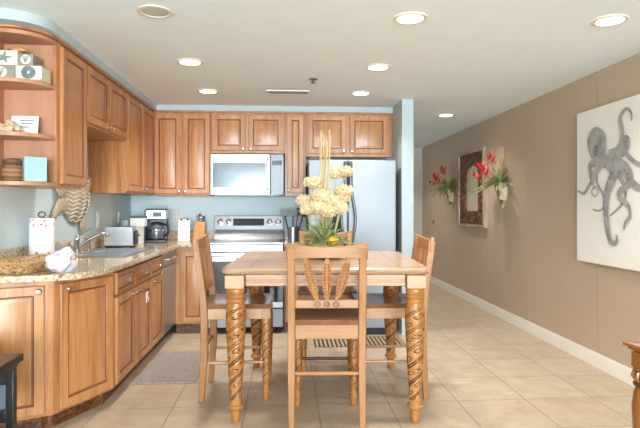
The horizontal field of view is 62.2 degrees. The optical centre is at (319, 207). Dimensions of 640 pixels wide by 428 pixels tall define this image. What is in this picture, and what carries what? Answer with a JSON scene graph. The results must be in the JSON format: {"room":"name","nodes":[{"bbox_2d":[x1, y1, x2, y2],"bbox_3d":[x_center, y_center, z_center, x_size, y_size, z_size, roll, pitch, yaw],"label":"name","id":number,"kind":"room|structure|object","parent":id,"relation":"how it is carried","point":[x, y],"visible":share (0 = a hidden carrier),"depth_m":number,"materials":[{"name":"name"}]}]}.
{"room":"kitchen","nodes":[
{"label":"kitchen","id":0,"kind":"room"},
{"bbox_2d":[0,141,130,249],"bbox_3d":[-1.746,0.090,-0.115,0.100,2.340,12.200,0,0,-4],"label":"wall","id":1,"kind":"structure","parent":0,"point":[17,205],"depth_m":3.75,"materials":[{"name":"blue paint"}]},
{"bbox_2d":[0,28,58,186],"bbox_3d":[-1.746,-0.569,3.094,0.320,0.878,0.264,0,0,-4],"label":"open shelf unit","id":2,"kind":"object","parent":1,"relation":"attached to","point":[18,96],"visible":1,"depth_m":3.20,"materials":[{"name":"brown wood"}]},
{"bbox_2d":[0,65,15,77],"bbox_3d":[-1.821,-0.775,3.073,0.155,0.082,0.127,0,0,-4],"label":"block","id":3,"kind":"object","parent":2,"relation":"on","point":[5,70],"visible":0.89,"depth_m":3.02,"materials":[{"name":"grey"}]},
{"bbox_2d":[0,66,6,76],"bbox_3d":[-1.818,-0.775,3.015,0.069,0.066,0.008,0,0,-4],"label":"picture","id":4,"kind":"object","parent":3,"relation":"attached to","point":[3,69],"depth_m":3.01},
{"bbox_2d":[0,50,22,65],"bbox_3d":[-1.807,-0.860,3.075,0.150,0.085,0.114,0,0,-4],"label":"block","id":5,"kind":"object","parent":3,"relation":"on","point":[7,57],"visible":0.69,"depth_m":3.02,"materials":[{"name":"grey"}]},
{"bbox_2d":[0,51,11,62],"bbox_3d":[-1.800,-0.861,3.021,0.089,0.072,0.004,0,0,-4],"label":"picture","id":6,"kind":"object","parent":5,"relation":"attached to","point":[5,56],"depth_m":3.02,"materials":[{"name":"grey"}]},
{"bbox_2d":[7,46,26,51],"bbox_3d":[-1.760,-0.923,3.081,0.108,0.038,0.038,0,0,-4],"label":"shell","id":7,"kind":"object","parent":5,"relation":"on","point":[19,48],"visible":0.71,"depth_m":3.07,"materials":[{"name":"yellow"}]},
{"bbox_2d":[0,119,20,131],"bbox_3d":[-1.782,-0.467,3.040,0.137,0.087,0.114,0,0,-4],"label":"coral","id":8,"kind":"object","parent":2,"relation":"on","point":[9,125],"visible":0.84,"depth_m":3.02},
{"bbox_2d":[1,165,22,180],"bbox_3d":[-1.782,-0.198,3.079,0.126,0.092,0.126,0,0,-4],"label":"clay bowl","id":9,"kind":"object","parent":2,"relation":"on","point":[8,172],"visible":0.86,"depth_m":3.03,"materials":[{"name":"brown ceramic"}]},
{"bbox_2d":[2,158,21,165],"bbox_3d":[-1.782,-0.265,3.079,0.116,0.042,0.116,0,0,-4],"label":"dish","id":10,"kind":"object","parent":9,"relation":"on","point":[8,161],"visible":0.86,"depth_m":3.04,"materials":[{"name":"brown ceramic"}]},
{"bbox_2d":[11,116,38,132],"bbox_3d":[-1.741,-0.486,3.125,0.150,0.114,0.026,0,0,-8],"label":"card","id":11,"kind":"object","parent":2,"relation":"on","point":[29,124],"visible":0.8,"depth_m":3.12,"materials":[{"name":"paper"}]},
{"bbox_2d":[16,65,50,83],"bbox_3d":[-1.669,-0.774,3.083,0.145,0.080,0.128,0,0,-4],"label":"block","id":12,"kind":"object","parent":2,"relation":"on","point":[38,73],"visible":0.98,"depth_m":3.03,"materials":[{"name":"grey"}]},
{"bbox_2d":[21,66,34,78],"bbox_3d":[-1.665,-0.774,3.024,0.079,0.073,0.010,0,0,-4],"label":"picture","id":13,"kind":"object","parent":12,"relation":"attached to","point":[27,72],"depth_m":3.02,"materials":[{"name":"grey"}]},
{"bbox_2d":[19,54,40,65],"bbox_3d":[-1.689,-0.851,3.082,0.082,0.068,0.107,0,0,-4],"label":"block","id":14,"kind":"object","parent":12,"relation":"on","point":[24,59],"visible":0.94,"depth_m":3.04,"materials":[{"name":"grey"}]},
{"bbox_2d":[20,55,30,63],"bbox_3d":[-1.686,-0.851,3.034,0.057,0.055,0.008,0,0,-4],"label":"picture","id":15,"kind":"object","parent":14,"relation":"attached to","point":[24,59],"depth_m":3.03},
{"bbox_2d":[22,156,46,181],"bbox_3d":[-1.664,-0.224,3.087,0.116,0.144,0.116,0,0,-36],"label":"box","id":16,"kind":"object","parent":2,"relation":"on","point":[34,168],"visible":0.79,"depth_m":3.04,"materials":[{"name":"blue cardboard"}]},
{"bbox_2d":[17,43,89,188],"bbox_3d":[-1.744,-0.570,3.438,0.368,0.880,0.420,0,0,-4],"label":"upper cabinet","id":17,"kind":"object","parent":1,"relation":"attached to","point":[72,70],"visible":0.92,"depth_m":3.40,"materials":[{"name":"brown wood"}]},
{"bbox_2d":[51,177,91,230],"bbox_3d":[-1.928,-0.160,4.192,0.092,0.706,0.775,0,0,-4],"label":"wall decor","id":18,"kind":"object","parent":1,"relation":"attached to","point":[74,203],"visible":0.73,"depth_m":4.15,"materials":[{"name":"wicker"}]},
{"bbox_2d":[97,211,99,227],"bbox_3d":[-2.017,0.105,4.828,0.012,0.150,0.072,0,0,-4],"label":"light switch","id":19,"kind":"object","parent":1,"relation":"attached to","point":[98,212],"visible":1,"depth_m":4.82,"materials":[{"name":"white plastic"}]},
{"bbox_2d":[84,62,127,140],"bbox_3d":[-1.790,-0.795,4.123,0.368,0.430,0.948,0,0,-4],"label":"upper cabinet","id":20,"kind":"object","parent":1,"relation":"attached to","point":[107,103],"visible":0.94,"depth_m":4.07,"materials":[{"name":"brown wood"}]},
{"bbox_2d":[0,230,214,257],"bbox_3d":[-1.530,0.302,4.323,0.914,0.105,3.169,0,0,-4],"label":"backsplash","id":21,"kind":"structure","parent":1,"relation":"attached to","point":[97,242],"depth_m":4.21,"materials":[{"name":"stone"}]},
{"bbox_2d":[118,212,120,223],"bbox_3d":[-2.057,0.100,5.436,0.011,0.117,0.072,0,0,-4],"label":"power outlet","id":22,"kind":"object","parent":1,"relation":"attached to","point":[119,213],"visible":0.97,"depth_m":5.42,"materials":[{"name":"white plastic"}]},
{"bbox_2d":[89,92,154,195],"bbox_3d":[-1.853,-0.570,5.083,0.368,0.880,0.968,0,0,-4],"label":"upper cabinet","id":23,"kind":"object","parent":1,"relation":"attached to","point":[124,168],"visible":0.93,"depth_m":4.71,"materials":[{"name":"brown wood"}]},
{"bbox_2d":[0,8,392,112],"bbox_3d":[-0.565,-1.052,4.457,2.860,0.056,3.030,0,0,-4],"label":"trim","id":24,"kind":"structure","parent":1,"relation":"attached to","point":[7,16],"depth_m":4.54,"materials":[{"name":"paint"}]},
{"bbox_2d":[131,157,347,319],"bbox_3d":[-0.668,0.090,6.019,2.860,2.340,0.100,0,0,-4],"label":"wall","id":25,"kind":"structure","parent":0,"point":[190,206],"depth_m":5.94,"materials":[{"name":"blue paint"}]},
{"bbox_2d":[172,211,181,221],"bbox_3d":[-1.592,0.095,5.903,0.116,0.117,0.011,0,0,-4],"label":"power outlet","id":26,"kind":"object","parent":25,"relation":"attached to","point":[176,215],"visible":0.85,"depth_m":5.90,"materials":[{"name":"white plastic"}]},
{"bbox_2d":[154,112,213,195],"bbox_3d":[-1.462,-0.570,5.730,0.595,0.880,0.368,0,0,-4],"label":"upper cabinet","id":27,"kind":"object","parent":25,"relation":"attached to","point":[182,139],"visible":0.98,"depth_m":5.58,"materials":[{"name":"brown wood"}]},
{"bbox_2d":[211,113,284,156],"bbox_3d":[-0.773,-0.795,5.776,0.778,0.430,0.368,0,0,-4],"label":"upper cabinet","id":28,"kind":"object","parent":25,"relation":"attached to","point":[231,133],"visible":0.98,"depth_m":5.63,"materials":[{"name":"brown wood"}]},
{"bbox_2d":[210,154,283,195],"bbox_3d":[-0.773,-0.347,5.725,0.762,0.433,0.466,0,0,-4],"label":"microwave","id":29,"kind":"object","parent":28,"relation":"attached to","point":[230,174],"visible":1,"depth_m":5.53,"materials":[{"name":"metal"}]},
{"bbox_2d":[284,230,303,239],"bbox_3d":[-0.293,0.302,5.982,0.220,0.105,0.021,0,0,-4],"label":"backsplash","id":30,"kind":"structure","parent":25,"relation":"attached to","point":[285,231],"depth_m":5.97,"materials":[{"name":"metal"}]},
{"bbox_2d":[285,114,305,196],"bbox_3d":[-0.272,-0.570,5.809,0.222,0.880,0.368,0,0,-4],"label":"upper cabinet","id":31,"kind":"object","parent":25,"relation":"attached to","point":[295,124],"visible":0.91,"depth_m":5.66,"materials":[{"name":"brown wood"}]},
{"bbox_2d":[306,114,391,159],"bbox_3d":[0.307,-0.780,5.847,0.934,0.460,0.368,0,0,-4],"label":"upper cabinet","id":32,"kind":"object","parent":25,"relation":"attached to","point":[353,136],"visible":0.97,"depth_m":5.70,"materials":[{"name":"brown wood"}]},
{"bbox_2d":[0,24,391,114],"bbox_3d":[-0.568,-1.018,4.499,2.857,0.013,2.944,0,0,-4],"label":"trim","id":33,"kind":"structure","parent":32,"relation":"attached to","point":[47,34],"depth_m":4.41,"materials":[{"name":"brown wood"}]},
{"bbox_2d":[0,0,639,147],"bbox_3d":[0.270,-1.130,1.671,4.360,0.100,15.700,0,0,-4],"label":"ceiling","id":34,"kind":"structure","parent":0,"point":[474,61],"depth_m":3.59,"materials":[{"name":"paint"}]},
{"bbox_2d":[136,5,173,18],"bbox_3d":[-0.904,-1.075,2.907,0.196,0.008,0.196,0,0,-4],"label":"recessed light","id":35,"kind":"object","parent":34,"relation":"in","point":[151,11],"visible":1,"depth_m":2.90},
{"bbox_2d":[176,58,202,65],"bbox_3d":[-0.960,-1.075,3.915,0.196,0.008,0.196,0,0,-4],"label":"recessed light","id":36,"kind":"object","parent":34,"relation":"in","point":[185,61],"visible":1,"depth_m":3.91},
{"bbox_2d":[197,89,218,93],"bbox_3d":[-1.034,-1.075,4.893,0.196,0.008,0.196,0,0,-4],"label":"recessed light","id":37,"kind":"object","parent":34,"relation":"in","point":[204,91],"visible":1,"depth_m":4.88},
{"bbox_2d":[266,90,309,94],"bbox_3d":[-0.298,-1.076,4.931,0.400,0.008,0.140,0,0,-4],"label":"ceiling vent","id":38,"kind":"object","parent":34,"relation":"in","point":[297,92],"visible":1,"depth_m":4.92,"materials":[{"name":"white metal"}]},
{"bbox_2d":[309,78,316,83],"bbox_3d":[-0.059,-1.062,4.437,0.076,0.034,0.076,0,0,-4],"label":"sprinkler","id":39,"kind":"object","parent":34,"relation":"attached to","point":[310,79],"visible":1,"depth_m":4.42,"materials":[{"name":"metal"}]},
{"bbox_2d":[351,91,370,95],"bbox_3d":[0.385,-1.075,4.976,0.196,0.008,0.196,0,0,-4],"label":"recessed light","id":40,"kind":"object","parent":34,"relation":"in","point":[355,93],"visible":1,"depth_m":4.97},
{"bbox_2d":[365,64,390,70],"bbox_3d":[0.445,-1.075,4.058,0.196,0.008,0.196,0,0,-4],"label":"recessed light","id":41,"kind":"object","parent":34,"relation":"in","point":[373,67],"visible":1,"depth_m":4.05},
{"bbox_2d":[393,12,427,24],"bbox_3d":[0.513,-1.075,3.010,0.196,0.008,0.196,0,0,-4],"label":"recessed light","id":42,"kind":"object","parent":34,"relation":"in","point":[407,18],"visible":1,"depth_m":3.00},
{"bbox_2d":[437,114,453,116],"bbox_3d":[1.464,-1.075,6.155,0.196,0.008,0.196,0,0,-4],"label":"recessed light","id":43,"kind":"object","parent":34,"relation":"in","point":[439,115],"visible":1,"depth_m":6.15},
{"bbox_2d":[591,14,628,26],"bbox_3d":[1.666,-1.075,3.046,0.196,0.008,0.196,0,0,-4],"label":"recessed light","id":44,"kind":"object","parent":34,"relation":"in","point":[616,19],"visible":1,"depth_m":3.03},
{"bbox_2d":[53,283,633,427],"bbox_3d":[0.270,1.310,1.671,4.360,0.100,15.700,0,0,-4],"label":"floor","id":45,"kind":"structure","parent":0,"point":[485,371],"depth_m":3.64,"materials":[{"name":"beige tile"}]},
{"bbox_2d":[0,353,22,427],"bbox_3d":[-1.549,0.960,2.095,0.460,0.600,0.600,0,0,-6],"label":"side table","id":46,"kind":"object","parent":45,"relation":"on","point":[9,362],"visible":1,"depth_m":2.36,"materials":[{"name":"paint"}]},
{"bbox_2d":[0,281,52,427],"bbox_3d":[-1.705,0.826,2.930,0.418,0.868,0.368,0,0,2],"label":"base cabinet","id":47,"kind":"object","parent":45,"relation":"on","point":[26,309],"visible":0.87,"depth_m":2.90,"materials":[{"name":"brown wood"}]},
{"bbox_2d":[0,230,214,282],"bbox_3d":[-1.529,0.320,4.309,0.914,0.140,3.198,0,0,-4],"label":"countertop","id":48,"kind":"structure","parent":47,"relation":"on","point":[87,267],"depth_m":3.45,"materials":[{"name":"stone"}]},
{"bbox_2d":[0,254,78,273],"bbox_3d":[-1.660,0.321,3.042,0.316,0.066,0.516,0,0,10],"label":"woven tray","id":49,"kind":"object","parent":48,"relation":"on","point":[25,264],"visible":0.8,"depth_m":2.90,"materials":[{"name":"brown wicker"}]},
{"bbox_2d":[29,211,54,254],"bbox_3d":[-1.809,0.188,3.448,0.150,0.334,0.150,0,0,-4],"label":"paper towel holder","id":50,"kind":"object","parent":48,"relation":"on","point":[41,230],"visible":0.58,"depth_m":3.39,"materials":[{"name":"white paper"}]},
{"bbox_2d":[45,247,77,272],"bbox_3d":[-1.436,0.293,2.940,0.155,0.152,0.194,0,0,-4],"label":"plastic bag","id":51,"kind":"object","parent":48,"relation":"on","point":[60,261],"visible":0.98,"depth_m":2.89,"materials":[{"name":"white plastic"}]},
{"bbox_2d":[74,228,108,253],"bbox_3d":[-1.817,0.254,4.182,0.270,0.190,0.139,0,0,-39],"label":"kitchen faucet","id":52,"kind":"object","parent":48,"relation":"on","point":[77,245],"visible":0.99,"depth_m":4.10,"materials":[{"name":"silver metal"}]},
{"bbox_2d":[75,248,152,256],"bbox_3d":[-1.657,0.432,4.218,0.460,0.166,0.805,0,0,-4],"label":"sink","id":53,"kind":"object","parent":48,"relation":"in","point":[101,252],"visible":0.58,"depth_m":4.21,"materials":[{"name":"metal"}]},
{"bbox_2d":[86,236,91,250],"bbox_3d":[-1.890,0.289,4.335,0.044,0.120,0.044,0,0,-4],"label":"sprayer","id":54,"kind":"object","parent":53,"relation":"on","point":[89,242],"visible":0.81,"depth_m":4.33,"materials":[{"name":"silver metal"}]},
{"bbox_2d":[104,226,139,247],"bbox_3d":[-1.774,0.259,4.774,0.290,0.192,0.150,0,0,-6],"label":"toaster","id":55,"kind":"object","parent":48,"relation":"on","point":[119,236],"visible":0.98,"depth_m":4.70,"materials":[{"name":"metal"}]},
{"bbox_2d":[120,220,129,225],"bbox_3d":[-1.942,0.239,5.284,0.088,0.232,0.087,0,0,-4],"label":"tumbler","id":56,"kind":"object","parent":48,"relation":"on","point":[123,222],"visible":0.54,"depth_m":5.25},
{"bbox_2d":[130,216,147,243],"bbox_3d":[-1.816,0.216,5.312,0.142,0.278,0.122,0,0,-4],"label":"canister","id":57,"kind":"object","parent":48,"relation":"on","point":[139,222],"visible":0.71,"depth_m":5.26,"materials":[{"name":"white ceramic"}]},
{"bbox_2d":[136,227,143,243],"bbox_3d":[-1.816,0.270,5.312,0.104,0.170,0.104,0,0,-4],"label":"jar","id":58,"kind":"object","parent":48,"relation":"on","point":[140,229],"depth_m":5.27,"materials":[{"name":"white ceramic"}]},
{"bbox_2d":[144,209,169,242],"bbox_3d":[-1.682,0.181,5.510,0.246,0.348,0.246,0,0,-10],"label":"coffee maker","id":59,"kind":"object","parent":48,"relation":"on","point":[157,229],"visible":1,"depth_m":5.41,"materials":[{"name":"black plastic"}]},
{"bbox_2d":[177,219,190,241],"bbox_3d":[-1.444,0.234,5.627,0.132,0.242,0.080,0,0,-7],"label":"card stand","id":60,"kind":"object","parent":48,"relation":"on","point":[183,224],"visible":0.99,"depth_m":5.63,"materials":[{"name":"white paper"}]},
{"bbox_2d":[194,222,205,237],"bbox_3d":[-1.294,0.251,5.717,0.110,0.209,0.160,0,0,-4],"label":"knife block","id":61,"kind":"object","parent":48,"relation":"on","point":[199,227],"visible":0.58,"depth_m":5.67,"materials":[{"name":"brown wood"}]},
{"bbox_2d":[42,272,112,427],"bbox_3d":[-1.640,0.826,3.271,0.592,0.868,0.463,0,0,21],"label":"base cabinet","id":62,"kind":"object","parent":45,"relation":"on","point":[82,308],"visible":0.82,"depth_m":3.14,"materials":[{"name":"brown wood"}]},
{"bbox_2d":[101,265,137,404],"bbox_3d":[-1.611,0.826,3.599,0.656,0.868,0.430,0,0,-4],"label":"base cabinet","id":63,"kind":"object","parent":45,"relation":"on","point":[123,279],"visible":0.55,"depth_m":3.55,"materials":[{"name":"brown wood"}]},
{"bbox_2d":[123,255,162,381],"bbox_3d":[-1.655,0.826,4.264,0.656,0.868,0.900,0,0,-4],"label":"base cabinet","id":64,"kind":"object","parent":45,"relation":"on","point":[148,277],"visible":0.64,"depth_m":4.18,"materials":[{"name":"brown wood"}]},
{"bbox_2d":[154,249,177,347],"bbox_3d":[-1.698,0.828,4.994,0.629,0.865,0.555,0,0,-4],"label":"dishwasher","id":65,"kind":"object","parent":45,"relation":"on","point":[169,258],"visible":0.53,"depth_m":5.00,"materials":[{"name":"metal"}]},
{"bbox_2d":[133,351,208,383],"bbox_3d":[-1.142,1.255,4.209,0.445,0.010,0.830,0,0,-4],"label":"kitchen mat","id":66,"kind":"object","parent":45,"relation":"on","point":[182,366],"visible":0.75,"depth_m":4.10,"materials":[{"name":"beige fabric"}]},
{"bbox_2d":[175,247,206,331],"bbox_3d":[-1.314,0.826,5.600,0.312,0.868,0.630,0,0,-4],"label":"base cabinet","id":67,"kind":"object","parent":45,"relation":"on","point":[187,296],"visible":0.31,"depth_m":5.29,"materials":[{"name":"brown wood"}]},
{"bbox_2d":[191,234,272,401],"bbox_3d":[-0.593,0.726,3.655,0.523,1.070,0.452,0,0,-3],"label":"dining chair","id":68,"kind":"object","parent":45,"relation":"on","point":[257,305],"visible":0.97,"depth_m":3.46,"materials":[{"name":"brown wood"}]},
{"bbox_2d":[207,216,283,331],"bbox_3d":[-0.766,0.672,5.583,0.763,1.175,0.718,0,0,-4],"label":"range","id":69,"kind":"object","parent":45,"relation":"on","point":[234,236],"visible":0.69,"depth_m":5.32,"materials":[{"name":"metal"}]},
{"bbox_2d":[210,239,283,244],"bbox_3d":[-0.767,0.355,5.592,0.763,0.020,0.580,0,0,-4],"label":"cooktop","id":70,"kind":"object","parent":69,"relation":"in","point":[216,241],"depth_m":5.33,"materials":[{"name":"silver glass"}]},
{"bbox_2d":[284,247,298,330],"bbox_3d":[-0.272,0.826,5.650,0.218,0.868,0.668,0,0,-4],"label":"base cabinet","id":71,"kind":"object","parent":45,"relation":"on","point":[285,287],"visible":0.17,"depth_m":5.36,"materials":[{"name":"brown wood"}]},
{"bbox_2d":[284,230,305,246],"bbox_3d":[-0.272,0.320,5.659,0.220,0.140,0.669,0,0,-4],"label":"countertop","id":72,"kind":"structure","parent":71,"relation":"on","point":[285,231],"depth_m":5.96,"materials":[{"name":"stone"}]},
{"bbox_2d":[288,227,297,241],"bbox_3d":[-0.285,0.277,5.613,0.112,0.157,0.112,0,0,-4],"label":"utensil canister","id":73,"kind":"object","parent":72,"relation":"on","point":[292,231],"visible":0.98,"depth_m":5.56,"materials":[{"name":"metal"}]},
{"bbox_2d":[280,209,287,229],"bbox_3d":[-0.364,0.173,5.608,0.108,0.326,0.012,0,0,-4],"label":"utensil","id":74,"kind":"object","parent":73,"relation":"in","point":[283,212],"visible":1,"depth_m":5.60,"materials":[{"name":"black plastic"}]},
{"bbox_2d":[289,209,296,226],"bbox_3d":[-0.282,0.173,5.574,0.084,0.326,0.031,0,0,-4],"label":"utensil","id":75,"kind":"object","parent":73,"relation":"in","point":[292,212],"visible":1,"depth_m":5.56,"materials":[{"name":"black plastic"}]},
{"bbox_2d":[296,208,299,226],"bbox_3d":[-0.240,0.167,5.645,0.069,0.338,0.019,0,0,-14],"label":"utensil","id":76,"kind":"object","parent":73,"relation":"in","point":[298,209],"visible":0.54,"depth_m":5.64,"materials":[{"name":"black plastic"}]},
{"bbox_2d":[298,214,306,232],"bbox_3d":[-0.189,0.181,5.590,0.141,0.312,0.060,0,0,-4],"label":"utensil","id":77,"kind":"object","parent":73,"relation":"in","point":[303,215],"visible":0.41,"depth_m":5.59,"materials":[{"name":"black plastic"}]},
{"bbox_2d":[222,251,428,422],"bbox_3d":[0.031,0.803,3.665,1.210,0.914,1.210,0,0,0],"label":"dining table","id":78,"kind":"object","parent":45,"relation":"on","point":[256,270],"visible":0.8,"depth_m":3.11,"materials":[{"name":"brown wood"}]},
{"bbox_2d":[295,129,354,258],"bbox_3d":[0.046,-0.102,3.646,0.510,0.895,0.430,0,0,34],"label":"flower arrangement","id":79,"kind":"object","parent":78,"relation":"on","point":[322,202],"visible":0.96,"depth_m":3.60,"materials":[{"name":"cream flower petals"},{"name":"green leaf"},{"name":"dried straw stalks"}]},
{"bbox_2d":[328,236,337,244],"bbox_3d":[0.087,0.218,3.562,0.065,0.060,0.065,0,0,-9],"label":"lemon","id":80,"kind":"object","parent":79,"relation":"in","point":[331,238],"visible":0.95,"depth_m":3.54,"materials":[{"name":"yellow food"}]},
{"bbox_2d":[286,243,367,427],"bbox_3d":[0.037,0.726,3.148,0.452,1.070,0.523,0,0,0],"label":"dining chair","id":81,"kind":"object","parent":45,"relation":"on","point":[316,318],"visible":1,"depth_m":2.95,"materials":[{"name":"brown wood"}]},
{"bbox_2d":[297,231,356,370],"bbox_3d":[0.051,0.726,4.239,0.452,1.070,0.523,0,0,-1],"label":"dining chair","id":82,"kind":"object","parent":45,"relation":"on","point":[303,292],"visible":0.21,"depth_m":4.00,"materials":[{"name":"brown wood"}]},
{"bbox_2d":[306,157,395,334],"bbox_3d":[0.298,0.382,5.587,0.868,1.757,0.830,0,0,-4],"label":"refrigerator","id":83,"kind":"object","parent":45,"relation":"on","point":[371,215],"visible":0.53,"depth_m":5.25,"materials":[{"name":"metal"}]},
{"bbox_2d":[313,336,404,346],"bbox_3d":[0.357,1.256,4.994,0.830,0.008,0.360,0,0,-4],"label":"striped rug","id":84,"kind":"object","parent":45,"relation":"on","point":[371,340],"visible":0.5,"depth_m":4.93,"materials":[{"name":"beige fabric"}]},
{"bbox_2d":[351,234,435,399],"bbox_3d":[0.500,0.726,3.680,0.523,1.070,0.452,0,0,-3],"label":"dining chair","id":85,"kind":"object","parent":45,"relation":"on","point":[378,305],"visible":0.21,"depth_m":3.47,"materials":[{"name":"brown wood"}]},
{"bbox_2d":[623,339,639,427],"bbox_3d":[1.734,0.879,1.958,1.100,0.761,0.420,0,0,-16],"label":"console table","id":86,"kind":"object","parent":45,"relation":"on","point":[634,345],"visible":1,"depth_m":1.97,"materials":[{"name":"brown wood"}]},
{"bbox_2d":[391,99,412,334],"bbox_3d":[0.734,0.090,7.364,0.115,2.340,4.200,0,0,-4],"label":"wall partition","id":87,"kind":"structure","parent":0,"point":[402,115],"depth_m":5.27,"materials":[{"name":"paint"}]},
{"bbox_2d":[413,148,421,242],"bbox_3d":[1.183,0.090,9.549,1.300,2.340,0.100,0,0,-4],"label":"wall","id":88,"kind":"structure","parent":0,"point":[417,152],"depth_m":9.54,"materials":[{"name":"beige paint"}]},
{"bbox_2d":[422,53,639,368],"bbox_3d":[2.396,0.090,1.812,0.100,2.340,15.500,0,0,-4],"label":"wall","id":89,"kind":"structure","parent":0,"point":[525,264],"depth_m":5.13,"materials":[{"name":"beige paint"}]},
{"bbox_2d":[423,162,457,207],"bbox_3d":[1.735,-0.341,7.795,0.428,0.696,0.814,0,0,-4],"label":"wall planter","id":90,"kind":"object","parent":89,"relation":"attached to","point":[449,192],"visible":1,"depth_m":7.78,"materials":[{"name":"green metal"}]},
{"bbox_2d":[458,147,487,227],"bbox_3d":[1.979,-0.250,6.908,0.060,0.990,0.950,0,0,-4],"label":"wall mirror","id":91,"kind":"object","parent":89,"relation":"attached to","point":[473,210],"visible":0.94,"depth_m":6.89,"materials":[{"name":"brown wood"}]},
{"bbox_2d":[467,165,477,210],"bbox_3d":[1.999,-0.259,6.910,0.010,0.598,0.480,0,0,-4],"label":"mirror glass","id":92,"kind":"object","parent":91,"relation":"attached to","point":[472,201],"depth_m":6.93,"materials":[{"name":"beige mirror"}]},
{"bbox_2d":[460,147,517,208],"bbox_3d":[1.838,-0.339,5.931,0.468,0.692,0.729,0,0,-4],"label":"wall planter","id":93,"kind":"object","parent":89,"relation":"attached to","point":[501,187],"visible":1,"depth_m":5.92,"materials":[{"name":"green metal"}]},
{"bbox_2d":[430,276,634,387],"bbox_3d":[2.338,1.201,1.808,0.016,0.118,15.500,0,0,-4],"label":"baseboard","id":94,"kind":"structure","parent":89,"relation":"attached to","point":[611,367],"depth_m":4.87,"materials":[{"name":"white paint"}]},
{"bbox_2d":[577,94,639,271],"bbox_3d":[2.186,-0.173,3.809,0.055,1.216,1.194,0,0,-4],"label":"canvas","id":95,"kind":"object","parent":89,"relation":"attached to","point":[608,136],"visible":1,"depth_m":3.94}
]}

